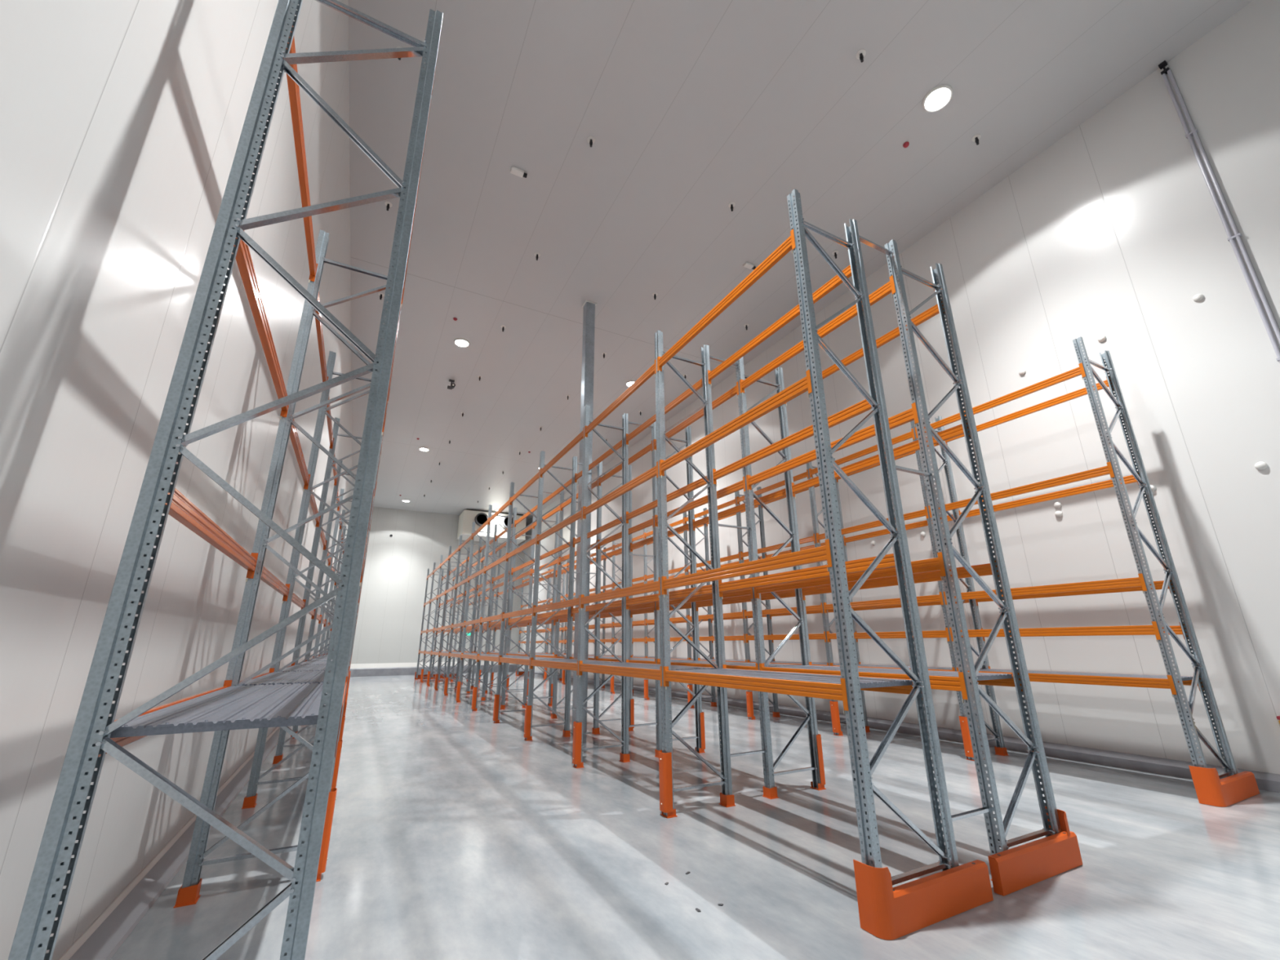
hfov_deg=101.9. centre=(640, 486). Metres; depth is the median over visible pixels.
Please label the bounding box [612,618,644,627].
crossbar
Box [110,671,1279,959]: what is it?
floor
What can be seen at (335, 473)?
crossbar
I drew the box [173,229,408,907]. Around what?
upright
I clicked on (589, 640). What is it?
crossbar
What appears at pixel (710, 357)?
spacer
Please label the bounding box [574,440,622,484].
crossbar
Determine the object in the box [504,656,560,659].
deck
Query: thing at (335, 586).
upright
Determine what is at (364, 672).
baseboard
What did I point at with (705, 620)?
crossbar
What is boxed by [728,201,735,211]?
hanger
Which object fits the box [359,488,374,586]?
crossbar
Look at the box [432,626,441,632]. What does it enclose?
crossbar
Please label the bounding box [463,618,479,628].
crossbar
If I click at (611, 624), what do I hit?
crossbar
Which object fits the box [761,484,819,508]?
crossbar
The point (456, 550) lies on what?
crossbar
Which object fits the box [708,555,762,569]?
crossbar
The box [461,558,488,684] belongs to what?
upright
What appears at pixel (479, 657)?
crossbar
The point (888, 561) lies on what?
crossbar
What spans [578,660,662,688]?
crossbar
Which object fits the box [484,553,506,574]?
crossbar
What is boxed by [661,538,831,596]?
crossbar
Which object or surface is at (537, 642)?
crossbar
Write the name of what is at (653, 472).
crossbar
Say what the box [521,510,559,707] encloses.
upright
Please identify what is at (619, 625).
crossbar
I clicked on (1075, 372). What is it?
crossbar
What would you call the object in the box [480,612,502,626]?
crossbar
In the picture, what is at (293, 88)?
crossbar
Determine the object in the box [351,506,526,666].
wall
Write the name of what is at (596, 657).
crossbar
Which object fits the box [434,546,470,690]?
upright
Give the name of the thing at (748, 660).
crossbar
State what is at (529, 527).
crossbar
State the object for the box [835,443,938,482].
crossbar
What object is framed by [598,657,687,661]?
deck
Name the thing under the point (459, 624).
crossbar
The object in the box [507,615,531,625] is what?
crossbar
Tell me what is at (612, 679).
upright
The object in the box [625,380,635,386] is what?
ceiling lamp
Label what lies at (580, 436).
crossbar
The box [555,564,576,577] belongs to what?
crossbar
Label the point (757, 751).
spacer
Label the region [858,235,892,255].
spacer
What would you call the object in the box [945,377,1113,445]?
crossbar
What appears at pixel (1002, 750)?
upright
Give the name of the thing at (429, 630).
crossbar
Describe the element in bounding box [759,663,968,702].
crossbar
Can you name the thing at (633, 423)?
spacer
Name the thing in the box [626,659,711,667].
crossbar
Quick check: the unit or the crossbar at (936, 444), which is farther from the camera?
the unit
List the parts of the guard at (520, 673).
rail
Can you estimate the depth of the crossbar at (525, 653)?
17.33 m
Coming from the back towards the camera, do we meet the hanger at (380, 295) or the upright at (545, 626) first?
the upright at (545, 626)
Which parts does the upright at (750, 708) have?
post, post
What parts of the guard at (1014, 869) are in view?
corner plate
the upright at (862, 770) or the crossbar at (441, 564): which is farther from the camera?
the crossbar at (441, 564)
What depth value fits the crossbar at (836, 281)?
6.62 m
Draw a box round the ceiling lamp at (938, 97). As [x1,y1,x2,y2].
[922,84,952,112]
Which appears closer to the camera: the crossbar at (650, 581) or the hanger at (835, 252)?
the hanger at (835, 252)
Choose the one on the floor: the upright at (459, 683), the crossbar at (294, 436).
the upright at (459, 683)
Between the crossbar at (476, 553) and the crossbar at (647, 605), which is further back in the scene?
the crossbar at (476, 553)
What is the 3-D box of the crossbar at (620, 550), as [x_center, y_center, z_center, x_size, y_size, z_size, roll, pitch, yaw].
[-0.916,1.894,14.057,0.053,0.260,2.769,8,-19,-27]
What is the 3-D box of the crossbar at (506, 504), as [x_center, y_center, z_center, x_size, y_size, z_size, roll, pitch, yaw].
[-4.326,0.799,15.820,0.053,0.260,2.769,8,-19,-27]
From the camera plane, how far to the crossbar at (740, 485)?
8.65 m
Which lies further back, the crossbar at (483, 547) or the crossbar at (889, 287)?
the crossbar at (483, 547)
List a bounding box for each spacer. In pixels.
[533,696,553,698]
[569,706,595,710]
[628,421,653,427]
[628,553,655,557]
[628,722,657,727]
[709,355,738,366]
[718,524,750,529]
[730,750,765,756]
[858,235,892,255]
[895,465,932,476]
[951,806,991,822]
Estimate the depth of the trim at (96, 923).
4.02 m
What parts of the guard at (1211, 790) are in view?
corner plate, rail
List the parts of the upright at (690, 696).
post, post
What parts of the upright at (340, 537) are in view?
post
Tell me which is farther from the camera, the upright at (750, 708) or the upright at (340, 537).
the upright at (340, 537)
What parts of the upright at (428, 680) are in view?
post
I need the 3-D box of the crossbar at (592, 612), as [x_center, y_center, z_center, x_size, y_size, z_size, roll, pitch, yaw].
[-1.667,3.291,13.213,0.053,0.260,2.769,8,-19,-27]
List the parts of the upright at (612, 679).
post, post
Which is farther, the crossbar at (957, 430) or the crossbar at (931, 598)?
the crossbar at (931, 598)
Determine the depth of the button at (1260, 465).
7.11 m
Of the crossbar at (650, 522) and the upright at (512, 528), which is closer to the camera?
the crossbar at (650, 522)
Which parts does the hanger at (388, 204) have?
plate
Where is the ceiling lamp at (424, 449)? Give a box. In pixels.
[418,447,429,451]
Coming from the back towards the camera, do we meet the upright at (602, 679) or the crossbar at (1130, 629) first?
the upright at (602, 679)
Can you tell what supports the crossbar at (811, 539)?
attached to the upright at (750, 708)
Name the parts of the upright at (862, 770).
post, post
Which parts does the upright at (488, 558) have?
post, post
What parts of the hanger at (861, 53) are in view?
rod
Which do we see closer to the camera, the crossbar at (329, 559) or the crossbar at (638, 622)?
the crossbar at (329, 559)
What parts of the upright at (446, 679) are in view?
post, post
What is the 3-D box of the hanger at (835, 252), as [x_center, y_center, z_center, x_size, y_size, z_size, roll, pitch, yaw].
[4.796,-5.684,12.767,0.150,0.160,0.150,8,-19,-27]
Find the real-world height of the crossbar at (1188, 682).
0.260 m
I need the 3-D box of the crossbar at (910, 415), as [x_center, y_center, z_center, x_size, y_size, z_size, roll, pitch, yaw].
[2.246,-0.394,6.569,0.053,0.260,2.769,8,-19,-27]
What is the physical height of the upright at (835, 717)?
6.290 m
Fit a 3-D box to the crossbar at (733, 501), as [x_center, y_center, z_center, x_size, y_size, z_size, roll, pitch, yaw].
[2.116,0.793,16.084,0.053,0.260,2.769,8,-19,-27]
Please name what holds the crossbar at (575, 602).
attached to the upright at (577, 750)
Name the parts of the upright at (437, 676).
post, post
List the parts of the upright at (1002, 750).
post, post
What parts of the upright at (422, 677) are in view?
post, post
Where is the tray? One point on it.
(503, 538)
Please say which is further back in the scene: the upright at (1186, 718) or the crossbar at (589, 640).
the crossbar at (589, 640)
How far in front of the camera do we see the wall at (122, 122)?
2.92 m
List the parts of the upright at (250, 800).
post, post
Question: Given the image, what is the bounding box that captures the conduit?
[1158,60,1279,363]
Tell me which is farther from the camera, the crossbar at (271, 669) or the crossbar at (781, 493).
the crossbar at (781, 493)
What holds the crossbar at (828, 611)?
attached to the upright at (835, 717)
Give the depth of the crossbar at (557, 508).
16.14 m
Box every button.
[920,531,925,537]
[1018,368,1026,375]
[1053,502,1062,508]
[1054,511,1062,517]
[1097,335,1106,342]
[1150,484,1155,492]
[1192,293,1204,302]
[1254,462,1267,470]
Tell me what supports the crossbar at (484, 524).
attached to the upright at (459, 683)
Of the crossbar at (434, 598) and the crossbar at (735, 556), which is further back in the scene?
the crossbar at (434, 598)
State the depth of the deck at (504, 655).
14.77 m
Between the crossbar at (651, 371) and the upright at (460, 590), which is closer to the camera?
the crossbar at (651, 371)
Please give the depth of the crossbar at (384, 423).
7.14 m
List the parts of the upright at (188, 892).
post, post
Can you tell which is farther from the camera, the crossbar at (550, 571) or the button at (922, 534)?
the crossbar at (550, 571)
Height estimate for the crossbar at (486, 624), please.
0.260 m
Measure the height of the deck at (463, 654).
0.045 m
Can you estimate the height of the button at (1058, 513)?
0.114 m
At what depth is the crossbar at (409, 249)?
4.43 m
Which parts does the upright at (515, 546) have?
post, post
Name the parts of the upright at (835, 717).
post, post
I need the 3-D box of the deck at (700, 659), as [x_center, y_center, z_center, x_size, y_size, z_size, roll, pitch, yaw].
[2.534,5.039,15.012,0.804,0.045,2.668,8,-19,-27]
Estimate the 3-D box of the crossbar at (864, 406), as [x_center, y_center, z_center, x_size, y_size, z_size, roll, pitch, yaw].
[1.686,-0.476,6.284,0.053,0.260,2.769,8,-19,-27]
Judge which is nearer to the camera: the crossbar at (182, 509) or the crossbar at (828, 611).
the crossbar at (182, 509)
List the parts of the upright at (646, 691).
post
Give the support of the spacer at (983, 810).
attached to the upright at (862, 770)
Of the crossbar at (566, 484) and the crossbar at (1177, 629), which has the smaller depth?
the crossbar at (1177, 629)
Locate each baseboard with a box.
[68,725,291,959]
[349,664,516,676]
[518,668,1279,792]
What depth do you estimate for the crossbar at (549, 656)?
14.88 m
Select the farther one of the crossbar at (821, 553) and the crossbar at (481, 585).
the crossbar at (481, 585)
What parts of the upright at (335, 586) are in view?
post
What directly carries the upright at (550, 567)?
on the floor
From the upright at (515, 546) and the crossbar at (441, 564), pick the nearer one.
the upright at (515, 546)
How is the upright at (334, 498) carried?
on the floor
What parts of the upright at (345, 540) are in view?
post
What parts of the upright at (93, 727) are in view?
post, post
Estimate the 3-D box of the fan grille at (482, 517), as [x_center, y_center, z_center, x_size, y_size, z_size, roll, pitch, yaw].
[-11.162,2.306,36.530,0.908,0.908,0.008,8,-19,-27]
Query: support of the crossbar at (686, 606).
attached to the upright at (700, 715)
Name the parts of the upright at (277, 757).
post, post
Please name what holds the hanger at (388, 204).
attached to the ceiling
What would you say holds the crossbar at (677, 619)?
attached to the upright at (690, 696)
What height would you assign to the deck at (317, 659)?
0.045 m
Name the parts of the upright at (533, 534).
post, post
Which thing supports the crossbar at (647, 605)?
attached to the upright at (596, 729)
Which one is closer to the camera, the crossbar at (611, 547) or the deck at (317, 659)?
the deck at (317, 659)
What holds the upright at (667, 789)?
on the floor
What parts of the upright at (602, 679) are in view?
post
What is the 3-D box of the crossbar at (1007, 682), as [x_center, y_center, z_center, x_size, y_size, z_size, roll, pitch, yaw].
[3.031,2.263,6.189,0.053,0.260,2.769,8,-19,-27]
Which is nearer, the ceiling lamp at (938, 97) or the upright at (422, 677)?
the ceiling lamp at (938, 97)
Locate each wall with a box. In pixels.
[0,0,352,959]
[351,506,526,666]
[519,0,1279,774]
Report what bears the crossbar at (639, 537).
attached to the upright at (612, 679)
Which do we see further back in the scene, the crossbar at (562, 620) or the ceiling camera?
the ceiling camera
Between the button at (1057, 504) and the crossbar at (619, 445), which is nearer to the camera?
the button at (1057, 504)
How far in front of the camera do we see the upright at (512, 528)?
19.30 m
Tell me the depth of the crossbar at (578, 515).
10.46 m
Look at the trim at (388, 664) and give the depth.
34.02 m
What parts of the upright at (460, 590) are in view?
post, post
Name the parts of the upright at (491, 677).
post, post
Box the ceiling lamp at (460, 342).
[453,337,469,346]
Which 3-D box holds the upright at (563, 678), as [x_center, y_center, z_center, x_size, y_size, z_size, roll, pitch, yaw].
[-3.384,6.606,26.167,0.982,6.290,0.156,8,-19,-27]
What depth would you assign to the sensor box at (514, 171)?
10.48 m
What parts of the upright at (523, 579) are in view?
post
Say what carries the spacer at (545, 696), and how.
attached to the upright at (496, 711)
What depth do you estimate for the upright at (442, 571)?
30.54 m
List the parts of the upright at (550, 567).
post, post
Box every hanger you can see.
[378,292,384,299]
[384,201,392,210]
[533,252,540,260]
[586,136,595,146]
[652,292,657,299]
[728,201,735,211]
[831,250,838,258]
[856,48,866,62]
[971,133,981,145]
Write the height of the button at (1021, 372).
0.114 m
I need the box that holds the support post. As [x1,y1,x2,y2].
[570,299,596,733]
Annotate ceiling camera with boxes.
[447,379,455,389]
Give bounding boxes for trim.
[57,726,279,959]
[350,661,516,668]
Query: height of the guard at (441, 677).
0.401 m
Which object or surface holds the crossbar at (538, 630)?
attached to the upright at (550, 567)
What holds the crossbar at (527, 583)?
attached to the upright at (512, 528)
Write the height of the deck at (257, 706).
0.045 m
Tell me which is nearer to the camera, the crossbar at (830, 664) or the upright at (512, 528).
the crossbar at (830, 664)
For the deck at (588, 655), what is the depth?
22.73 m
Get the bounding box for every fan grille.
[475,512,488,525]
[502,515,512,527]
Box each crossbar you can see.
[97,680,232,756]
[164,488,257,582]
[233,230,288,419]
[240,667,274,681]
[260,565,290,603]
[285,26,318,282]
[289,418,310,491]
[291,592,306,608]
[308,608,315,620]
[309,489,320,528]
[315,290,328,382]
[315,613,321,623]
[320,526,327,551]
[322,618,326,627]
[326,397,333,449]
[326,551,331,565]
[333,453,337,486]
[333,676,347,759]
[336,489,339,511]
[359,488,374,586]
[373,422,385,497]
[382,248,409,435]
[387,299,403,402]
[400,67,435,306]
[426,628,433,634]
[429,596,436,604]
[431,650,439,655]
[432,564,439,574]
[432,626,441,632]
[436,591,444,599]
[438,651,448,657]
[440,557,448,568]
[440,625,451,631]
[444,584,455,595]
[448,546,458,560]
[448,652,461,657]
[451,622,463,629]
[454,577,467,590]
[458,533,471,551]
[460,653,477,659]
[461,625,472,631]
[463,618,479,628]
[464,587,475,595]
[467,550,478,561]
[467,568,484,582]
[471,518,488,539]
[473,622,487,630]
[476,579,490,590]
[476,653,498,664]
[478,587,489,596]
[480,537,493,552]
[480,551,492,562]
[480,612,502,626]
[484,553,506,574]
[487,499,509,524]
[488,619,506,627]
[489,623,506,629]
[492,570,509,583]
[492,579,508,591]
[494,524,512,541]
[495,537,511,553]
[498,655,530,668]
[502,605,533,622]
[505,535,536,562]
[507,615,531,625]
[507,653,525,656]
[509,469,539,505]
[509,620,527,625]
[510,623,526,630]
[511,558,534,574]
[512,570,529,581]
[512,582,528,590]
[514,505,537,528]
[515,524,532,539]
[525,653,554,657]
[527,616,555,625]
[529,557,558,576]
[529,657,577,676]
[530,620,552,626]
[532,505,559,528]
[532,573,553,586]
[532,595,579,617]
[535,608,568,621]
[535,640,546,643]
[536,507,582,544]
[536,629,546,631]
[537,570,549,577]
[537,598,548,604]
[538,542,569,560]
[539,427,583,478]
[541,478,573,504]
[546,626,564,632]
[549,562,567,573]
[553,617,574,625]
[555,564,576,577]
[555,610,595,622]
[555,654,595,660]
[558,540,596,564]
[560,480,597,511]
[570,600,622,617]
[573,516,622,546]
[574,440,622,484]
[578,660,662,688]
[580,577,660,609]
[582,461,657,519]
[584,359,656,438]
[588,611,622,619]
[588,622,612,627]
[588,637,612,644]
[589,583,612,591]
[590,545,613,557]
[590,547,622,563]
[595,601,654,618]
[595,656,655,663]
[597,515,653,549]
[598,440,652,485]
[604,625,622,629]
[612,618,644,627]
[612,636,644,644]
[613,533,644,550]
[613,576,644,588]
[626,378,703,445]
[626,475,708,524]
[626,584,712,611]
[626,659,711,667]
[630,524,689,551]
[630,602,691,618]
[631,542,653,551]
[631,579,653,586]
[631,622,654,628]
[644,519,684,539]
[644,564,685,581]
[644,615,687,626]
[645,636,687,644]
[653,381,738,450]
[654,476,745,528]
[655,587,753,611]
[656,658,758,670]
[657,228,795,372]
[658,368,812,477]
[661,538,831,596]
[662,666,848,714]
[668,524,703,537]
[668,568,706,578]
[671,618,707,623]
[684,497,736,524]
[685,551,739,573]
[687,609,743,623]
[688,633,745,644]
[688,657,746,662]
[692,488,786,532]
[695,589,796,612]
[706,505,758,526]
[707,264,857,386]
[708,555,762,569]
[711,614,766,623]
[712,391,875,486]
[718,551,903,599]
[722,664,923,700]
[736,469,808,505]
[739,275,895,394]
[740,533,815,559]
[743,602,822,619]
[745,631,826,644]
[746,402,918,491]
[746,659,828,666]
[753,551,946,600]
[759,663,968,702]
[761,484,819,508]
[764,542,825,558]
[769,609,833,620]
[784,301,945,405]
[791,418,970,498]
[801,560,999,602]
[808,428,915,477]
[808,662,1022,691]
[815,506,928,543]
[822,591,943,614]
[826,627,950,642]
[829,662,955,671]
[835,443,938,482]
[843,512,956,546]
[852,599,973,610]
[855,631,979,643]
[914,362,1085,438]
[928,462,1114,517]
[942,573,1146,604]
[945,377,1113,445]
[949,621,1160,642]
[956,667,1177,697]
[958,472,1142,523]
[975,580,1174,607]
[981,622,1187,642]
[988,666,1204,692]
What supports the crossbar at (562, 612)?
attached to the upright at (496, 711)
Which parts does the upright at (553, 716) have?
post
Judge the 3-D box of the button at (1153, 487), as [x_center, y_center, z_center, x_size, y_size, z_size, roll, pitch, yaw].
[7.960,0.028,8.109,0.048,0.114,0.116,8,-19,-27]
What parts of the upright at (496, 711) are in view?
post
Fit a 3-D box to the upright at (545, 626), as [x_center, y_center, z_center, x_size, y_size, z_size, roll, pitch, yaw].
[-6.001,8.058,30.900,0.982,6.290,0.156,8,-19,-27]
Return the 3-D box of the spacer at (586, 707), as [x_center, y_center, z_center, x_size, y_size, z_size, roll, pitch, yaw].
[-1.277,4.830,11.301,0.586,0.024,0.044,8,-19,-27]
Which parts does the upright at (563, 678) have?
post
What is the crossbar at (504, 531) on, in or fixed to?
attached to the upright at (474, 699)
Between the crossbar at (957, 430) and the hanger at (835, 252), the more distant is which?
the hanger at (835, 252)
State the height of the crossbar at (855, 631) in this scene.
0.260 m
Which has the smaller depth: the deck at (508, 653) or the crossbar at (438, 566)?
the deck at (508, 653)
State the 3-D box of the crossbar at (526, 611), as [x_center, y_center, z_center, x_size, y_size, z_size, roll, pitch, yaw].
[-2.992,3.099,12.540,0.053,0.260,2.769,8,-19,-27]
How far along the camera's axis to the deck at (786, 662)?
12.42 m
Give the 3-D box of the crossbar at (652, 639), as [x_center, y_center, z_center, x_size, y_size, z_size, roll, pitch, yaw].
[0.838,5.142,17.356,0.053,0.260,2.769,8,-19,-27]
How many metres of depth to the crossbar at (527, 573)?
17.96 m
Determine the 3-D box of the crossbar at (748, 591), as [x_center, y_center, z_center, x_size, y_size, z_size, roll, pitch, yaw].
[0.950,1.839,8.480,0.053,0.260,2.769,8,-19,-27]
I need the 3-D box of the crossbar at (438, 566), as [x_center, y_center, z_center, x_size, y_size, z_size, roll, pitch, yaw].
[-10.870,4.428,27.652,0.053,0.260,2.769,8,-19,-27]
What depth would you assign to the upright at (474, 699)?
16.30 m
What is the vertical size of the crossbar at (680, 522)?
0.260 m
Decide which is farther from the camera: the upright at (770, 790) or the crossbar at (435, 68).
the upright at (770, 790)
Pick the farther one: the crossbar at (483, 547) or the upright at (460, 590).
the upright at (460, 590)
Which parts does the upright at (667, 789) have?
post, post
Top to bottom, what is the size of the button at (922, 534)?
0.114 m
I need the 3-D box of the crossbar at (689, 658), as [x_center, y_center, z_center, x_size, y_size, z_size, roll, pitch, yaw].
[2.152,5.048,14.799,0.053,0.260,2.769,8,-19,-27]
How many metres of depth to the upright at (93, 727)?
2.46 m
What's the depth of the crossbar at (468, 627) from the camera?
22.19 m
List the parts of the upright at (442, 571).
post, post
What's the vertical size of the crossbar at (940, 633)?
0.260 m
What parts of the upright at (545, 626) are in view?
post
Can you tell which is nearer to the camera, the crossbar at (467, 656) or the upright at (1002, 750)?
the upright at (1002, 750)
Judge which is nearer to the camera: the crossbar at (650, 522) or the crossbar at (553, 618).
the crossbar at (650, 522)
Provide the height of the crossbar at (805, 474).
0.260 m
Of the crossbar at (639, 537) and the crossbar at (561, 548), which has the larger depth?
the crossbar at (639, 537)
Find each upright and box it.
[8,0,443,959]
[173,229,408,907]
[241,351,387,808]
[272,417,380,764]
[290,460,375,738]
[312,488,372,702]
[319,509,368,692]
[323,525,358,685]
[326,539,360,680]
[415,568,444,679]
[420,562,451,682]
[426,555,457,686]
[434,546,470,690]
[443,570,468,678]
[444,535,482,695]
[450,564,477,681]
[455,521,497,702]
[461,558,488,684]
[470,549,501,688]
[471,504,516,711]
[484,538,516,693]
[493,481,538,723]
[500,528,535,699]
[516,577,533,675]
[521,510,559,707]
[524,450,577,740]
[536,568,549,677]
[543,563,565,680]
[551,489,577,719]
[561,559,576,684]
[572,404,630,768]
[587,546,605,688]
[591,461,634,734]
[610,537,633,693]
[643,528,655,700]
[651,421,705,757]
[654,329,735,818]
[683,507,716,708]
[734,486,779,719]
[735,356,826,799]
[786,188,959,885]
[806,457,870,735]
[884,239,1061,880]
[910,416,1008,760]
[1072,337,1237,777]
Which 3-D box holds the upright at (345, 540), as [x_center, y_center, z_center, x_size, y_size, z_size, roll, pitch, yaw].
[-12.299,5.321,21.660,0.982,6.290,0.156,8,-19,-27]
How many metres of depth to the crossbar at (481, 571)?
17.70 m
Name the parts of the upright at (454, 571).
post, post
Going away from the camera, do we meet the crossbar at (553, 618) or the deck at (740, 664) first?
the deck at (740, 664)
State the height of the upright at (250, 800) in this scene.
6.290 m
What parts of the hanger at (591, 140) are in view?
rod, plate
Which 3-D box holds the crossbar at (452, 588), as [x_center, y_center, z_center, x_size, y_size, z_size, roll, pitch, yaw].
[-8.240,4.494,22.461,0.053,0.260,2.769,8,-19,-27]
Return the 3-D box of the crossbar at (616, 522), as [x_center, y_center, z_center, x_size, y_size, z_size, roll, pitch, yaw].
[-0.932,0.976,11.017,0.053,0.260,2.769,8,-19,-27]
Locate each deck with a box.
[110,682,328,737]
[241,670,330,685]
[280,664,326,671]
[300,660,332,665]
[311,657,332,661]
[462,653,498,655]
[483,654,526,657]
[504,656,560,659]
[507,653,547,654]
[535,653,573,656]
[535,658,621,663]
[571,655,621,657]
[586,662,715,670]
[587,654,621,656]
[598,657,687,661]
[648,657,701,659]
[668,660,801,666]
[669,667,912,688]
[700,658,755,662]
[751,661,839,665]
[768,665,1012,680]
[835,664,952,670]
[967,668,1192,680]
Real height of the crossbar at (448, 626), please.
0.260 m
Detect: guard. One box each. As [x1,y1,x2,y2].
[414,671,435,679]
[440,674,456,678]
[515,668,533,675]
[853,859,993,939]
[987,806,1082,896]
[1188,765,1259,807]
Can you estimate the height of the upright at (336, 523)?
6.290 m
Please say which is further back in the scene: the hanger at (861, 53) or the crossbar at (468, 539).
the crossbar at (468, 539)
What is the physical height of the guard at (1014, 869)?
0.401 m
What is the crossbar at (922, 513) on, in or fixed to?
attached to the upright at (1002, 750)
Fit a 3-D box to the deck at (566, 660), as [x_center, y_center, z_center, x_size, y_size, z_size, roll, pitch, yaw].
[-1.293,3.402,10.073,0.804,0.045,2.668,8,-19,-27]
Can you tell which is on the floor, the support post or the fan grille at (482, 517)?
the support post
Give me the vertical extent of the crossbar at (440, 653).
0.260 m
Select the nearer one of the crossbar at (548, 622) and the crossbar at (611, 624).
the crossbar at (548, 622)
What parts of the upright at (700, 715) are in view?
post, post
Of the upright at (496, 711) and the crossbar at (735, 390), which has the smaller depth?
the crossbar at (735, 390)
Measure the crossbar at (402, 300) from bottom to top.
0.260 m
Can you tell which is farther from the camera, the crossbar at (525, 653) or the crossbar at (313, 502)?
the crossbar at (525, 653)
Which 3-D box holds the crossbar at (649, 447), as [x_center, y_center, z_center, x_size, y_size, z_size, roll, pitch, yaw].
[-0.384,-0.460,11.760,0.053,0.260,2.769,8,-19,-27]
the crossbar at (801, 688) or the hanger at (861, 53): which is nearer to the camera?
the crossbar at (801, 688)
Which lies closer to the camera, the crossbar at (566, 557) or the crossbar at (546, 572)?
the crossbar at (566, 557)
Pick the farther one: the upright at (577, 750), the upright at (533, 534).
the upright at (533, 534)
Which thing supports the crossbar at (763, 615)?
attached to the upright at (690, 696)
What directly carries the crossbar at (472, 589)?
attached to the upright at (437, 676)
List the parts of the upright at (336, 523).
post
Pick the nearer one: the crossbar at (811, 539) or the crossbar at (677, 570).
the crossbar at (811, 539)
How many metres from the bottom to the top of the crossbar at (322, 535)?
0.260 m
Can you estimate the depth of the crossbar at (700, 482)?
8.38 m
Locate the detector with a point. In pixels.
(905, 144)
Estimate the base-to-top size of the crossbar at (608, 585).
0.260 m
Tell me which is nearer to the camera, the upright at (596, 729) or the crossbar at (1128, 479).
the crossbar at (1128, 479)
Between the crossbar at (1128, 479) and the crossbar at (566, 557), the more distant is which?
the crossbar at (566, 557)
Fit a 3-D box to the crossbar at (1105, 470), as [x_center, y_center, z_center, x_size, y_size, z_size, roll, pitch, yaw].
[6.056,0.133,8.526,0.053,0.260,2.769,8,-19,-27]
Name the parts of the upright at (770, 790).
post, post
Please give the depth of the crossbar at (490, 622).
18.09 m
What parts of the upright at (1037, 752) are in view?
post, post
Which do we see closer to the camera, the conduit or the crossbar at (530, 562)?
the conduit
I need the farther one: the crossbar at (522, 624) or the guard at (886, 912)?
the crossbar at (522, 624)
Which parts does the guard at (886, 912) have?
corner plate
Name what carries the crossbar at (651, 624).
attached to the upright at (612, 679)
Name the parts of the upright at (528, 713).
post, post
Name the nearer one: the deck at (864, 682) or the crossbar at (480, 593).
the deck at (864, 682)
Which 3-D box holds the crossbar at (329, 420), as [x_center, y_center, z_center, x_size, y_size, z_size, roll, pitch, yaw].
[-5.517,-1.194,9.188,0.053,0.260,2.769,8,-19,-27]
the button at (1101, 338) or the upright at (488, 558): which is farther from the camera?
the upright at (488, 558)
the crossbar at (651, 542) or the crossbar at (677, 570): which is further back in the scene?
the crossbar at (651, 542)
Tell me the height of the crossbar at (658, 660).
0.260 m
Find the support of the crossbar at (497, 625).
attached to the upright at (515, 546)
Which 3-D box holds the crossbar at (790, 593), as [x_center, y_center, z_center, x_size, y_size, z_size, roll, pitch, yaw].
[1.714,1.950,8.869,0.053,0.260,2.769,8,-19,-27]
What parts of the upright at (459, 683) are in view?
post, post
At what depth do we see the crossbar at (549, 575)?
18.40 m
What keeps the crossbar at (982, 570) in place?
attached to the upright at (1037, 752)
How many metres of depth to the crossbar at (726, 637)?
14.52 m
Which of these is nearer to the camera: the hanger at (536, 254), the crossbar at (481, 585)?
the hanger at (536, 254)
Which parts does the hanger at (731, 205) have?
plate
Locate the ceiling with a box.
[348,0,1253,521]
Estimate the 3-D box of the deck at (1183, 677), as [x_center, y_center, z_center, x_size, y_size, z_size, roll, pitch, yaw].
[6.460,2.862,7.913,0.804,0.045,2.668,8,-19,-27]
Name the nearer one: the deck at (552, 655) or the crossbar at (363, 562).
the crossbar at (363, 562)
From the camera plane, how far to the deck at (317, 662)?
10.38 m
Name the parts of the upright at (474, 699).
post, post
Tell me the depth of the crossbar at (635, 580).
19.82 m
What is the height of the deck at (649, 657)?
0.045 m
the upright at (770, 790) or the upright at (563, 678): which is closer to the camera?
the upright at (770, 790)
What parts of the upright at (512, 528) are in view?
post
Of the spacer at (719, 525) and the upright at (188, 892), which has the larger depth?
the spacer at (719, 525)
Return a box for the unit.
[457,508,526,544]
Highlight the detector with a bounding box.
[902,142,909,147]
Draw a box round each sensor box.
[510,166,527,177]
[742,261,755,269]
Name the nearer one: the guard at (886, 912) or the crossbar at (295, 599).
the guard at (886, 912)
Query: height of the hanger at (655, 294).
0.160 m
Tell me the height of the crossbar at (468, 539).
0.260 m
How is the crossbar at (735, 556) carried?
attached to the upright at (750, 708)
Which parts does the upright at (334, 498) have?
post, post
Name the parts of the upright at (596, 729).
post, post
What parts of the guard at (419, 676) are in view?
rail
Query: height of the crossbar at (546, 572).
0.260 m
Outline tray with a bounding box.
[457,533,525,544]
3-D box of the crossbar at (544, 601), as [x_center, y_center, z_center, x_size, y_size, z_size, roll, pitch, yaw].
[-5.723,6.665,29.825,0.053,0.260,2.769,8,-19,-27]
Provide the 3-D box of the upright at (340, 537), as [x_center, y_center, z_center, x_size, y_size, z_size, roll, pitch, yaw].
[-9.682,3.869,16.927,0.982,6.290,0.156,8,-19,-27]
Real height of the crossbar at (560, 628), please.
0.260 m
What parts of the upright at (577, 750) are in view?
post, post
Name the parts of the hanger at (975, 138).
rod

